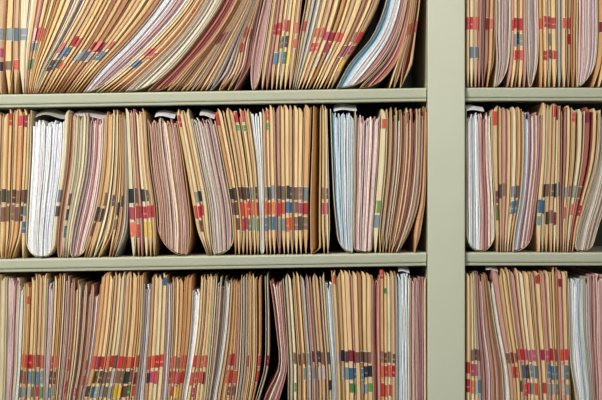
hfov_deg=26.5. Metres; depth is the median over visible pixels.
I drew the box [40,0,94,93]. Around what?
folder
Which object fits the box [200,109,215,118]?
paper sheet
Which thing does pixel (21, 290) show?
folder
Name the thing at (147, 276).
folder
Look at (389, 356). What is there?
folder
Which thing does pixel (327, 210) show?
folder
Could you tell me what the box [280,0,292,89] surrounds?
folder
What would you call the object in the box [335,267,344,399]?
folder
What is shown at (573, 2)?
folder
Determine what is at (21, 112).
folder
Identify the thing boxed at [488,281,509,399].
folder
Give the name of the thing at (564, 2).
folder
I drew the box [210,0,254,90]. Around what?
folder
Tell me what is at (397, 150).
folder
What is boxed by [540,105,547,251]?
folder
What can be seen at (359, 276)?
folder
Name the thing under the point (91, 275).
folder
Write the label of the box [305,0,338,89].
folder
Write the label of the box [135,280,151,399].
folder
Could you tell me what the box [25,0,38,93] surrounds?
folder
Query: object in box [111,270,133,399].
folder
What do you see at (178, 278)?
folder
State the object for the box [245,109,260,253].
folder
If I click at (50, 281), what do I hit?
folder
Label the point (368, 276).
folder
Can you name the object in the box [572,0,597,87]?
folder
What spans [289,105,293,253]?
folder
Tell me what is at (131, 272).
folder
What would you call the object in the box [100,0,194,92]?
folder
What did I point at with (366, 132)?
folder
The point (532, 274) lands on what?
folder
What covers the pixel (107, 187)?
folder
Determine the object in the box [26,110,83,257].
folder
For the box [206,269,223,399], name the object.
folder
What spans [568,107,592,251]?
folder
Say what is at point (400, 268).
paper sheet
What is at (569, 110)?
folder
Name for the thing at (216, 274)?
folder
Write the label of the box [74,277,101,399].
folder
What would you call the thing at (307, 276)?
folder
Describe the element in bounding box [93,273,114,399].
folder
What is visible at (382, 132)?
folder
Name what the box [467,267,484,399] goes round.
folder
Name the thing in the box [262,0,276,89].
folder
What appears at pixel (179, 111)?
folder
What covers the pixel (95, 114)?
paper sheet
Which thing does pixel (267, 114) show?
folder
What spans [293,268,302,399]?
folder
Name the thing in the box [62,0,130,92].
folder
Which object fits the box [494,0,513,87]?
folder
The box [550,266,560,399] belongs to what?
folder
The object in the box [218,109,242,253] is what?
folder
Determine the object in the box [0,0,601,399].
shelving unit
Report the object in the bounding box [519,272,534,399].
folder
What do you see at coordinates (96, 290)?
folder
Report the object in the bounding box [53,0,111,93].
folder
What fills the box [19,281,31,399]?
folder
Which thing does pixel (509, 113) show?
folder
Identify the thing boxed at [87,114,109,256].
folder
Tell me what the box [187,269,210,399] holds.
folder
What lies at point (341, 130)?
folder
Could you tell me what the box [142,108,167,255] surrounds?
folder
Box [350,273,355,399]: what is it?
folder
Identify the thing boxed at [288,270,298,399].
folder
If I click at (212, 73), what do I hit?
folder
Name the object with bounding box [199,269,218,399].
folder
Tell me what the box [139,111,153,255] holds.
folder
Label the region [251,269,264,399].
folder
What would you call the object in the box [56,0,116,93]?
folder
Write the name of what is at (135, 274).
folder
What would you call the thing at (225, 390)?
folder
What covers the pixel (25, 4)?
folder
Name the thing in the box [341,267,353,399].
folder
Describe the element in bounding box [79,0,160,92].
folder
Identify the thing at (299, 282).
folder
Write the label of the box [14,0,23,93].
folder
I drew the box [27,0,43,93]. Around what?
folder
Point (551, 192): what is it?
folder
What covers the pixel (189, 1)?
folder
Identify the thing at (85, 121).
folder
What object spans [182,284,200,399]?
folder
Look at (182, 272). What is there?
folder
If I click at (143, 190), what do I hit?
folder
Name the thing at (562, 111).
folder
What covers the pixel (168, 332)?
folder
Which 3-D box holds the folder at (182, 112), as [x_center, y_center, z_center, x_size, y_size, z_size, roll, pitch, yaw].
[-0.191,-0.031,2.417,0.051,0.261,0.237,0,0,0]
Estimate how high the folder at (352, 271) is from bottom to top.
0.263 m
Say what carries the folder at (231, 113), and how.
on the shelving unit
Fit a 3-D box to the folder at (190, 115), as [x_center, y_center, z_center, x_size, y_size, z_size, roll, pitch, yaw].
[-0.184,-0.033,2.418,0.045,0.264,0.234,0,0,0]
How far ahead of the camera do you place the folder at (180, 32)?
2.30 m
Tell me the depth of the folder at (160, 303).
2.30 m
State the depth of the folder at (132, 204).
2.30 m
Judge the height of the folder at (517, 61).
0.272 m
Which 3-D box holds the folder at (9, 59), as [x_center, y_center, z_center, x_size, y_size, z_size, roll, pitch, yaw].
[-0.522,-0.327,2.418,0.024,0.270,0.233,0,0,0]
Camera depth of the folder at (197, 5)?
2.30 m
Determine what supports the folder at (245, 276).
on the shelving unit
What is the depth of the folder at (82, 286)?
2.31 m
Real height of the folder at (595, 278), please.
0.256 m
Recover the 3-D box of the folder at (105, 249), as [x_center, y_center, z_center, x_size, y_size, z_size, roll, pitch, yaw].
[-0.345,-0.030,2.417,0.039,0.265,0.235,0,0,0]
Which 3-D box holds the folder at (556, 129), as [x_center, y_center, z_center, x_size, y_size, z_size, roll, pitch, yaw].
[0.459,-0.039,2.418,0.010,0.264,0.233,0,0,0]
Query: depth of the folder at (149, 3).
2.30 m
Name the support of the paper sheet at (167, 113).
on the folder at (176, 222)
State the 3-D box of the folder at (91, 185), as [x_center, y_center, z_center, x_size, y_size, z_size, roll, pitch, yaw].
[-0.384,-0.023,2.418,0.064,0.253,0.234,0,0,0]
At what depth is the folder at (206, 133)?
2.30 m
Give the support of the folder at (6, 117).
on the shelving unit
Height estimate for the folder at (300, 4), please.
0.264 m
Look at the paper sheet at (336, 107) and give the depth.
2.33 m
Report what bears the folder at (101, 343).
on the shelving unit
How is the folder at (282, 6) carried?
on the shelving unit
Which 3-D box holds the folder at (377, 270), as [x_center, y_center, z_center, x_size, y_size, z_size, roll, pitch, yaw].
[0.147,0.259,2.417,0.008,0.266,0.236,0,0,0]
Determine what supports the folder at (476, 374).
on the shelving unit
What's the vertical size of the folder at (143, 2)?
0.272 m
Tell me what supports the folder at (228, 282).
on the shelving unit
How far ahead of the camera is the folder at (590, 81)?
2.30 m
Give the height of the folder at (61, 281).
0.268 m
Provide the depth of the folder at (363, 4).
2.30 m
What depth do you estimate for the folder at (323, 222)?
2.30 m
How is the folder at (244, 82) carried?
on the shelving unit
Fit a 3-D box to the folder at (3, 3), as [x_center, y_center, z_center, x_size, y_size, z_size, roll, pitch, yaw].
[-0.540,-0.324,2.418,0.027,0.264,0.235,0,0,0]
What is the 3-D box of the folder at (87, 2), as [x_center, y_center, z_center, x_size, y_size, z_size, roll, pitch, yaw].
[-0.409,-0.328,2.417,0.134,0.270,0.237,0,0,0]
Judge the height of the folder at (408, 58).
0.270 m
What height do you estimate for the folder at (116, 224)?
0.258 m
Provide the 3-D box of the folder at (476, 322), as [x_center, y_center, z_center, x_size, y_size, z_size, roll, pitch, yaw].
[0.319,0.259,2.418,0.014,0.261,0.234,0,0,0]
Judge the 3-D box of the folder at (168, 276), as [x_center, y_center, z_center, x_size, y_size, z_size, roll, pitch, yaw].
[-0.251,0.265,2.417,0.018,0.266,0.236,0,0,0]
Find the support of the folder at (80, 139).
on the shelving unit
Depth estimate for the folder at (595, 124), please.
2.30 m
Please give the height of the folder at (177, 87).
0.274 m
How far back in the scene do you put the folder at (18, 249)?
2.30 m
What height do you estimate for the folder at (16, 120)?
0.269 m
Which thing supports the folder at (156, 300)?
on the shelving unit
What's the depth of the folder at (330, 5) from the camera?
2.30 m
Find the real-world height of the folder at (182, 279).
0.256 m
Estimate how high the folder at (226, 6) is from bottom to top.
0.268 m
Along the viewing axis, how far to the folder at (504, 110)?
2.30 m
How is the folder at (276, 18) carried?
on the shelving unit
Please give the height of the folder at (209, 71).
0.271 m
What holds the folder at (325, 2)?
on the shelving unit
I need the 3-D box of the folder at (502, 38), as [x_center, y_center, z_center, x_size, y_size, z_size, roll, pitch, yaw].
[0.364,-0.337,2.418,0.029,0.266,0.234,0,0,0]
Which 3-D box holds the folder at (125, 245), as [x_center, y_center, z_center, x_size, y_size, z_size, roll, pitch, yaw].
[-0.323,-0.025,2.418,0.024,0.254,0.235,0,0,0]
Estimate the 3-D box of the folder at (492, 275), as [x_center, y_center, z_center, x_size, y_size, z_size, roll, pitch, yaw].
[0.364,0.258,2.418,0.040,0.264,0.233,0,0,0]
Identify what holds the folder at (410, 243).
on the shelving unit
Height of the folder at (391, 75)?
0.268 m
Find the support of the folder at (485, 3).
on the shelving unit
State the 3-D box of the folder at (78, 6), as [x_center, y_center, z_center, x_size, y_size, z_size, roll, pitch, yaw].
[-0.417,-0.325,2.417,0.125,0.266,0.236,0,0,0]
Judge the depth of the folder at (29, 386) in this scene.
2.30 m
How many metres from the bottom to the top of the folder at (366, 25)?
0.270 m
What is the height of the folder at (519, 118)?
0.261 m
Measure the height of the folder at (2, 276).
0.268 m
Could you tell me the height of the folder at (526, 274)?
0.261 m
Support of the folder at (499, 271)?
on the shelving unit
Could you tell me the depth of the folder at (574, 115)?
2.30 m
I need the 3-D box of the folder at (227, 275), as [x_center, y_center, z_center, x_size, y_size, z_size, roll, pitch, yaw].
[-0.151,0.267,2.417,0.032,0.259,0.236,0,0,0]
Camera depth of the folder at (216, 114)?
2.30 m
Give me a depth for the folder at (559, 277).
2.30 m
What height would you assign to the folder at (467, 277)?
0.258 m
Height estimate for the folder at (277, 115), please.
0.267 m
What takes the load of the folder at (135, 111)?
on the shelving unit
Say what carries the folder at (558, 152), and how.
on the shelving unit
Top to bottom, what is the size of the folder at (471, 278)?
0.257 m
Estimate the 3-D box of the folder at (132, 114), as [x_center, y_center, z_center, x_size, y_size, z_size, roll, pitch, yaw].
[-0.298,-0.030,2.417,0.017,0.263,0.236,0,0,0]
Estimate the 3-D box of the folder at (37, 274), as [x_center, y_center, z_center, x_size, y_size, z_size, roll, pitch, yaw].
[-0.480,0.267,2.417,0.015,0.268,0.236,0,0,0]
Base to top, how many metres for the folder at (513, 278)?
0.261 m
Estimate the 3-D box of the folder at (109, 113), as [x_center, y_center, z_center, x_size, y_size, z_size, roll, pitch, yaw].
[-0.369,-0.028,2.418,0.043,0.262,0.234,0,0,0]
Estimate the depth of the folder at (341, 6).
2.30 m
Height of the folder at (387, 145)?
0.259 m
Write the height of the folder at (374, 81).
0.273 m
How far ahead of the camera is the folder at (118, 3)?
2.30 m
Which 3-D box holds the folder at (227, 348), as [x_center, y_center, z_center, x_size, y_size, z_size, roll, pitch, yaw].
[-0.136,0.269,2.417,0.031,0.254,0.235,0,0,0]
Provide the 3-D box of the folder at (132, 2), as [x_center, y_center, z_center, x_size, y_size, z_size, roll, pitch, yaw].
[-0.333,-0.330,2.418,0.181,0.274,0.233,0,0,0]
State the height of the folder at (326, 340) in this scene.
0.262 m
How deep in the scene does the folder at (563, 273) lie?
2.30 m
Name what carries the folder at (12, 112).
on the shelving unit
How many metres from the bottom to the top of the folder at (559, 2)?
0.264 m
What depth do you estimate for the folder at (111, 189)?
2.31 m
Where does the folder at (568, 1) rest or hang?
on the shelving unit
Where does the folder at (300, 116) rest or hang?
on the shelving unit
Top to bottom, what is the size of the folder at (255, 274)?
0.262 m
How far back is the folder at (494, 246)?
2.30 m
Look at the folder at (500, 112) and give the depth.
2.30 m
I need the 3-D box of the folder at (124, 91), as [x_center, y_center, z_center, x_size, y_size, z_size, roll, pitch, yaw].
[-0.226,-0.332,2.418,0.197,0.274,0.234,0,0,0]
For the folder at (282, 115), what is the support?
on the shelving unit
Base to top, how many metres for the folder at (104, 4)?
0.273 m
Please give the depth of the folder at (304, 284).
2.30 m
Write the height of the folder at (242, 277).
0.259 m
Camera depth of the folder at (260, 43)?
2.31 m
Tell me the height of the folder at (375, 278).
0.255 m
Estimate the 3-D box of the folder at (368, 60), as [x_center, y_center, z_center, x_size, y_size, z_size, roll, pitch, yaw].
[0.131,-0.336,2.417,0.134,0.270,0.236,0,0,0]
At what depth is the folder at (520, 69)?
2.30 m
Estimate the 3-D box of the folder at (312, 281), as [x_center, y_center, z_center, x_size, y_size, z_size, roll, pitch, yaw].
[0.027,0.263,2.418,0.022,0.260,0.233,0,0,0]
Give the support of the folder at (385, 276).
on the shelving unit
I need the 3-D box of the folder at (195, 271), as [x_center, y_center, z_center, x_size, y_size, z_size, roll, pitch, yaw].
[-0.214,0.267,2.418,0.024,0.262,0.233,0,0,0]
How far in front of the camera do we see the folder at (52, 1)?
2.30 m
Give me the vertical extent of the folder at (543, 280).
0.262 m
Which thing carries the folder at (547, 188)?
on the shelving unit
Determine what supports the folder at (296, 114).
on the shelving unit
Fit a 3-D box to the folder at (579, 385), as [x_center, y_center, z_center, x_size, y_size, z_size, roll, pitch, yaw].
[0.500,0.266,2.418,0.038,0.248,0.234,0,0,0]
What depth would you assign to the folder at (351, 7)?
2.30 m
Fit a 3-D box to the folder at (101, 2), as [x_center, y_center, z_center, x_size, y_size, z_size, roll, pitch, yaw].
[-0.386,-0.327,2.417,0.145,0.268,0.237,0,0,0]
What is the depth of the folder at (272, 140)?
2.30 m
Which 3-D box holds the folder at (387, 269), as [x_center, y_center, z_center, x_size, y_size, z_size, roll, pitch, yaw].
[0.166,0.260,2.417,0.009,0.264,0.237,0,0,0]
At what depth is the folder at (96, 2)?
2.30 m
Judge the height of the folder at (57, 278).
0.263 m
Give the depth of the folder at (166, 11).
2.31 m
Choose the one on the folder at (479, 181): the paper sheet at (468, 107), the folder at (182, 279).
the paper sheet at (468, 107)
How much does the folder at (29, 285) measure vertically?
0.252 m
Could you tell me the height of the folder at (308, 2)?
0.265 m
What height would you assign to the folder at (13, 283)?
0.262 m
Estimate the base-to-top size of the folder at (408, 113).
0.260 m
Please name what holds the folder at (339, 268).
on the shelving unit
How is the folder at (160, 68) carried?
on the shelving unit
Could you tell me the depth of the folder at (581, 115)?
2.30 m
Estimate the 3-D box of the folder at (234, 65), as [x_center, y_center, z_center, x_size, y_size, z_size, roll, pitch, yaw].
[-0.101,-0.333,2.418,0.094,0.270,0.233,0,0,0]
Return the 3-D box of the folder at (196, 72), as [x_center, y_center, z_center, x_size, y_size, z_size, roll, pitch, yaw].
[-0.146,-0.332,2.418,0.141,0.271,0.233,0,0,0]
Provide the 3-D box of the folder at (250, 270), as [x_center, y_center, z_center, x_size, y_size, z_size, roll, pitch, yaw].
[-0.102,0.263,2.417,0.020,0.265,0.237,0,0,0]
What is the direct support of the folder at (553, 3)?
on the shelving unit
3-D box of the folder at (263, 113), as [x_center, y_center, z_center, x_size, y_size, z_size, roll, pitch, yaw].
[-0.065,-0.033,2.417,0.011,0.263,0.235,0,0,0]
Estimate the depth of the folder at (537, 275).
2.30 m
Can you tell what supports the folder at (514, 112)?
on the shelving unit
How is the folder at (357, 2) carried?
on the shelving unit
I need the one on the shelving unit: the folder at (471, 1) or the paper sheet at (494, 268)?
the folder at (471, 1)
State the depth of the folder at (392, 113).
2.31 m
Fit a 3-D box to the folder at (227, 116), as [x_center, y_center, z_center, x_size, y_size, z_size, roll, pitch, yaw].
[-0.120,-0.034,2.417,0.039,0.265,0.236,0,0,0]
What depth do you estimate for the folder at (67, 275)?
2.31 m
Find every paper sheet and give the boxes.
[36,108,65,118]
[74,110,106,118]
[155,110,176,117]
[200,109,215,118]
[333,104,356,110]
[398,266,408,272]
[465,104,483,110]
[485,266,497,270]
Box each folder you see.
[0,0,8,93]
[0,112,4,257]
[0,114,9,257]
[0,272,22,342]
[0,272,26,399]
[4,272,40,399]
[5,0,15,93]
[5,109,14,257]
[8,109,18,257]
[10,109,24,257]
[12,109,30,257]
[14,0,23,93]
[14,285,23,399]
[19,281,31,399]
[20,0,30,93]
[22,114,33,257]
[22,282,31,399]
[25,0,34,93]
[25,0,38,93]
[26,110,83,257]
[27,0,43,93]
[27,277,35,399]
[28,0,50,93]
[30,0,54,93]
[30,0,60,93]
[31,272,44,399]
[32,0,65,93]
[33,0,76,93]
[35,0,85,93]
[35,272,49,399]
[37,0,89,93]
[39,271,66,399]
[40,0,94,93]
[43,0,99,93]
[44,277,54,399]
[47,0,104,93]
[48,275,59,399]
[50,0,108,93]
[52,271,70,399]
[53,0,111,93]
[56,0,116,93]
[56,271,84,399]
[58,114,75,256]
[59,0,122,93]
[60,271,90,399]
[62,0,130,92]
[63,115,81,256]
[64,271,98,399]
[65,117,83,256]
[66,0,136,92]
[67,113,97,256]
[69,0,141,92]
[69,276,99,399]
[70,117,105,256]
[72,0,147,92]
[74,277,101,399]
[75,0,154,92]
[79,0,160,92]
[79,280,101,399]
[83,0,188,92]
[84,112,111,256]
[84,273,106,399]
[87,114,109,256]
[89,113,112,256]
[89,271,115,399]
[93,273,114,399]
[94,109,116,256]
[96,0,190,92]
[99,110,121,256]
[99,270,125,399]
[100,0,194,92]
[103,270,127,399]
[106,0,196,92]
[107,270,132,399]
[109,114,122,256]
[110,0,199,92]
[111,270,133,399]
[112,112,125,256]
[115,0,201,92]
[115,116,131,256]
[117,270,138,399]
[118,0,202,92]
[121,0,204,92]
[121,270,140,399]
[126,0,221,92]
[126,109,137,255]
[127,270,148,399]
[130,270,157,399]
[131,110,141,255]
[133,109,145,255]
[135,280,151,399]
[136,113,149,255]
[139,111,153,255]
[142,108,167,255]
[144,270,163,399]
[147,118,199,255]
[148,0,235,91]
[148,270,167,399]
[153,273,163,399]
[157,270,178,399]
[161,279,172,399]
[167,0,237,91]
[168,270,184,399]
[170,271,187,399]
[173,0,239,91]
[173,272,190,399]
[176,109,207,254]
[176,269,198,399]
[177,0,240,91]
[178,269,202,399]
[180,110,209,254]
[181,0,242,91]
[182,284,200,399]
[183,110,210,254]
[186,0,244,91]
[187,109,213,254]
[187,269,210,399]
[191,0,246,91]
[191,118,234,254]
[191,269,212,399]
[195,0,248,90]
[195,269,215,399]
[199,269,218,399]
[200,0,249,90]
[202,269,222,399]
[205,0,251,90]
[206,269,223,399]
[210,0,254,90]
[210,270,232,399]
[213,274,233,399]
[215,111,238,254]
[217,272,239,399]
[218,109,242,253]
[219,0,256,90]
[222,273,240,399]
[224,108,246,254]
[226,273,242,399]
[228,0,258,90]
[229,109,249,253]
[230,280,240,399]
[234,0,263,90]
[234,111,253,254]
[235,269,246,399]
[238,269,249,399]
[239,109,257,253]
[241,269,253,399]
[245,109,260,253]
[245,269,254,399]
[248,268,259,399]
[250,112,265,253]
[251,0,272,90]
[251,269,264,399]
[256,268,271,399]
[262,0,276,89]
[262,109,269,253]
[263,273,287,399]
[266,0,280,89]
[266,108,272,253]
[270,105,277,253]
[271,0,285,89]
[274,106,282,253]
[276,0,288,89]
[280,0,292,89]
[281,106,285,253]
[283,268,293,399]
[284,105,289,253]
[285,0,297,89]
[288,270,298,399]
[289,0,303,89]
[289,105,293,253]
[292,0,311,89]
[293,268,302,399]
[294,0,316,89]
[294,106,298,253]
[296,0,322,89]
[296,268,307,399]
[298,0,327,89]
[298,108,304,251]
[301,0,334,89]
[301,269,312,399]
[303,105,310,252]
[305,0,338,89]
[306,274,316,399]
[308,0,346,89]
[308,106,321,253]
[309,268,321,399]
[313,0,350,89]
[314,270,326,399]
[316,0,355,89]
[319,0,361,89]
[319,268,331,399]
[321,105,325,251]
[323,0,367,88]
[324,107,329,252]
[324,275,336,399]
[327,0,372,88]
[328,109,355,252]
[329,267,340,399]
[331,0,379,88]
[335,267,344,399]
[336,0,405,88]
[338,267,348,399]
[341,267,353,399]
[348,267,359,399]
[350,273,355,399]
[352,267,363,399]
[353,115,379,252]
[356,267,367,399]
[359,0,410,88]
[361,267,371,399]
[368,269,380,399]
[372,109,385,252]
[373,267,384,399]
[376,109,389,251]
[378,267,387,399]
[379,267,391,399]
[380,107,395,251]
[382,266,395,399]
[384,0,412,88]
[384,110,399,251]
[386,110,405,251]
[390,0,415,87]
[390,108,410,251]
[392,109,415,251]
[392,267,409,399]
[394,0,419,87]
[395,109,419,251]
[397,106,423,251]
[404,107,426,251]
[406,270,425,399]
[465,0,469,87]
[465,110,494,251]
[465,267,480,399]
[465,269,477,399]
[465,271,474,399]
[465,272,470,399]
[467,0,473,87]
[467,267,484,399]
[468,266,501,399]
[471,0,478,87]
[475,0,481,87]
[475,266,513,399]
[478,0,488,87]
[478,273,497,399]
[478,275,492,399]
[481,106,498,251]
[482,0,494,87]
[484,266,516,399]
[486,0,510,87]
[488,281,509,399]
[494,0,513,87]
[496,266,523,399]
[497,267,519,399]
[498,107,502,251]
[501,107,506,251]
[503,109,511,251]
[503,266,530,399]
[505,107,516,251]
[507,0,516,87]
[508,107,521,251]
[510,0,518,87]
[510,112,541,251]
[510,266,542,399]
[510,271,527,399]
[514,0,522,87]
[517,266,547,399]
[517,269,538,399]
[519,0,526,87]
[519,266,551,399]
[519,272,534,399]
[521,103,545,251]
[523,0,538,87]
[527,266,554,399]
[529,0,542,87]
[532,266,557,399]
[540,0,547,87]
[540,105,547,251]
[543,105,551,251]
[544,0,550,87]
[547,104,555,251]
[548,0,556,87]
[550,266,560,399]
[552,105,557,251]
[553,0,561,87]
[555,106,560,251]
[557,269,569,399]
[557,270,565,399]
[558,0,566,87]
[558,107,566,251]
[560,106,571,251]
[563,0,570,87]
[563,268,601,399]
[563,270,593,399]
[564,110,577,251]
[566,109,584,251]
[567,275,588,399]
[568,0,575,87]
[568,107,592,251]
[570,108,598,251]
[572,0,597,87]
[573,110,601,251]
[576,0,601,87]
[591,60,601,87]
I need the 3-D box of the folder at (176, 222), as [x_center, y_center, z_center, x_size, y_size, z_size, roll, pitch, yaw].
[-0.237,-0.024,2.418,0.078,0.248,0.234,0,0,0]
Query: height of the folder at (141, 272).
0.269 m
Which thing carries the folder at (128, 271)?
on the shelving unit
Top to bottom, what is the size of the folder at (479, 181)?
0.255 m
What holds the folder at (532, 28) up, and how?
on the shelving unit
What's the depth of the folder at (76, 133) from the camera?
2.30 m
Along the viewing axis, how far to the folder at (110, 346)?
2.30 m
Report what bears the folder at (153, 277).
on the shelving unit
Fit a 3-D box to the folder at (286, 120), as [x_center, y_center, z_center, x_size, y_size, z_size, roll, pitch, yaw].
[-0.025,-0.037,2.417,0.010,0.269,0.235,0,0,0]
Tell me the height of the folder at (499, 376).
0.258 m
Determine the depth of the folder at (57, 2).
2.30 m
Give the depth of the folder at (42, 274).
2.30 m
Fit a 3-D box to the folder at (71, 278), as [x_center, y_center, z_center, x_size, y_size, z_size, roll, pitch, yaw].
[-0.422,0.269,2.417,0.024,0.262,0.235,0,0,0]
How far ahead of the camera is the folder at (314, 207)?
2.33 m
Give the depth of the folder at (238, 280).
2.30 m
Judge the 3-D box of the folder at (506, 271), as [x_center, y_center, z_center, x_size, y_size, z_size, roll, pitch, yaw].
[0.385,0.256,2.418,0.033,0.268,0.234,0,0,0]
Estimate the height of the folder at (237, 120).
0.258 m
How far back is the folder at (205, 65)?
2.31 m
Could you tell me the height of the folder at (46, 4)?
0.272 m
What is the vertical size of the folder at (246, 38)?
0.271 m
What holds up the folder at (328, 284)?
on the shelving unit
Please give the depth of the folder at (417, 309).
2.31 m
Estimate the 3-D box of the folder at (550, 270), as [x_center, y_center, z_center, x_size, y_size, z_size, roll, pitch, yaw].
[0.457,0.256,2.417,0.016,0.268,0.235,0,0,0]
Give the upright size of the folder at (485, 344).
0.254 m
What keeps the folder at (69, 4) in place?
on the shelving unit
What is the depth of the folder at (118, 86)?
2.30 m
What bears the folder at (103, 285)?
on the shelving unit
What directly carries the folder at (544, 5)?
on the shelving unit
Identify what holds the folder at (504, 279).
on the shelving unit
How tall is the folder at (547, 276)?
0.263 m
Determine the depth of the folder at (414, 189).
2.31 m
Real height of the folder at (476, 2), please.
0.266 m
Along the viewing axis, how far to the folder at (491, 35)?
2.31 m
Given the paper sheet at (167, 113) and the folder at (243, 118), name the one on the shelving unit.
the folder at (243, 118)
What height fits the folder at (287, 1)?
0.273 m
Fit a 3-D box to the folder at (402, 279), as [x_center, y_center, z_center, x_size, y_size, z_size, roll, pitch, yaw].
[0.183,0.262,2.417,0.026,0.258,0.235,0,0,0]
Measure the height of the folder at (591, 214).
0.255 m
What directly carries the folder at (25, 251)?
on the shelving unit
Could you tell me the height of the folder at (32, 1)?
0.266 m
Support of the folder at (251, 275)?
on the shelving unit
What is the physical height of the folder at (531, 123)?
0.252 m
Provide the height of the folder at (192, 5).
0.276 m
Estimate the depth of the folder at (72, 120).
2.31 m
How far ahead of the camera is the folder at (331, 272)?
2.30 m
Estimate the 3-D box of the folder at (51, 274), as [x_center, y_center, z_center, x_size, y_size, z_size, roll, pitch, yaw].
[-0.465,0.267,2.418,0.015,0.269,0.233,0,0,0]
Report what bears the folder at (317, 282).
on the shelving unit
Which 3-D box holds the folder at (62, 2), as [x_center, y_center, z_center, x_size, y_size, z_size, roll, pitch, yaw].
[-0.440,-0.326,2.417,0.091,0.268,0.235,0,0,0]
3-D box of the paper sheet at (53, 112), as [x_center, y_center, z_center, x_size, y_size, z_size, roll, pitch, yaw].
[-0.455,-0.158,2.336,0.052,0.023,0.048,0,0,0]
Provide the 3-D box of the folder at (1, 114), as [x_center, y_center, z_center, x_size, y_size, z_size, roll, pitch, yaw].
[-0.546,-0.027,2.417,0.017,0.265,0.236,0,0,0]
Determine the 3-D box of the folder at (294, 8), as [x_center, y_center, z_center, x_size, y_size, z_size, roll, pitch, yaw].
[-0.009,-0.336,2.418,0.041,0.272,0.233,0,0,0]
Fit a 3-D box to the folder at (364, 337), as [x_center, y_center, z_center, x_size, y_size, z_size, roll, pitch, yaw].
[0.115,0.260,2.418,0.011,0.263,0.235,0,0,0]
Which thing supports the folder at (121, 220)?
on the shelving unit
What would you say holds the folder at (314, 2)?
on the shelving unit
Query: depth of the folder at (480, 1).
2.30 m
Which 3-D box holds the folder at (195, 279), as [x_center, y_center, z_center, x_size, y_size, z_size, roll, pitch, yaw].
[-0.208,0.266,2.417,0.026,0.262,0.236,0,0,0]
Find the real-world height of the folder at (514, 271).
0.267 m
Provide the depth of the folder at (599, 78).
2.30 m
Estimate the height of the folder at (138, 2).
0.269 m
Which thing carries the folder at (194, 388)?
on the shelving unit
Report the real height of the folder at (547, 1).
0.264 m
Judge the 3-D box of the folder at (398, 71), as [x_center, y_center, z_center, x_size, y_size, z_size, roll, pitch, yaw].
[0.191,-0.335,2.417,0.047,0.265,0.236,0,0,0]
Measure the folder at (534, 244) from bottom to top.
0.268 m
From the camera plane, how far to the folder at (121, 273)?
2.30 m
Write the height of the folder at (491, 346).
0.255 m
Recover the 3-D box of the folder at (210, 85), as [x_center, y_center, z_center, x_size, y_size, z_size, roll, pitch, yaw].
[-0.118,-0.330,2.418,0.110,0.266,0.234,0,0,0]
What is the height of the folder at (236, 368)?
0.252 m
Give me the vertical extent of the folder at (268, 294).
0.263 m
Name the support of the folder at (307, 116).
on the shelving unit
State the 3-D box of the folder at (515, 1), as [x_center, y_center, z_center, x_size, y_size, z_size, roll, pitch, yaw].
[0.384,-0.339,2.417,0.010,0.271,0.236,0,0,0]
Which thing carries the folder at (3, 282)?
on the shelving unit
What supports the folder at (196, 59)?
on the shelving unit
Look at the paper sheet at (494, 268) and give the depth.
2.32 m
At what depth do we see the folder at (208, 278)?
2.30 m
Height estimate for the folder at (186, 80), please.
0.266 m
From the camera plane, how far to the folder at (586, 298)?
2.30 m
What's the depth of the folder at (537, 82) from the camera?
2.31 m
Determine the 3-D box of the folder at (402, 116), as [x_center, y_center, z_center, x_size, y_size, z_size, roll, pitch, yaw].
[0.174,-0.034,2.418,0.030,0.257,0.234,0,0,0]
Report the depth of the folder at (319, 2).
2.30 m
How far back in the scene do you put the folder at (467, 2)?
2.30 m
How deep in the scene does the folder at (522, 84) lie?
2.30 m
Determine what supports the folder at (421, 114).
on the shelving unit
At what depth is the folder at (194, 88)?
2.31 m
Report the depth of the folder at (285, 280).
2.30 m
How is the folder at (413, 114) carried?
on the shelving unit
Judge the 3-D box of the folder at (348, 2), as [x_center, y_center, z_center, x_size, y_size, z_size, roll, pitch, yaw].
[0.068,-0.335,2.418,0.094,0.271,0.234,0,0,0]
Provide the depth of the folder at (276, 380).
2.31 m
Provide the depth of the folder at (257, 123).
2.31 m
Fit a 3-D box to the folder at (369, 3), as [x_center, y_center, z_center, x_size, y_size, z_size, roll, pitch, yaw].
[0.100,-0.337,2.418,0.106,0.273,0.234,0,0,0]
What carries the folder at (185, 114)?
on the shelving unit

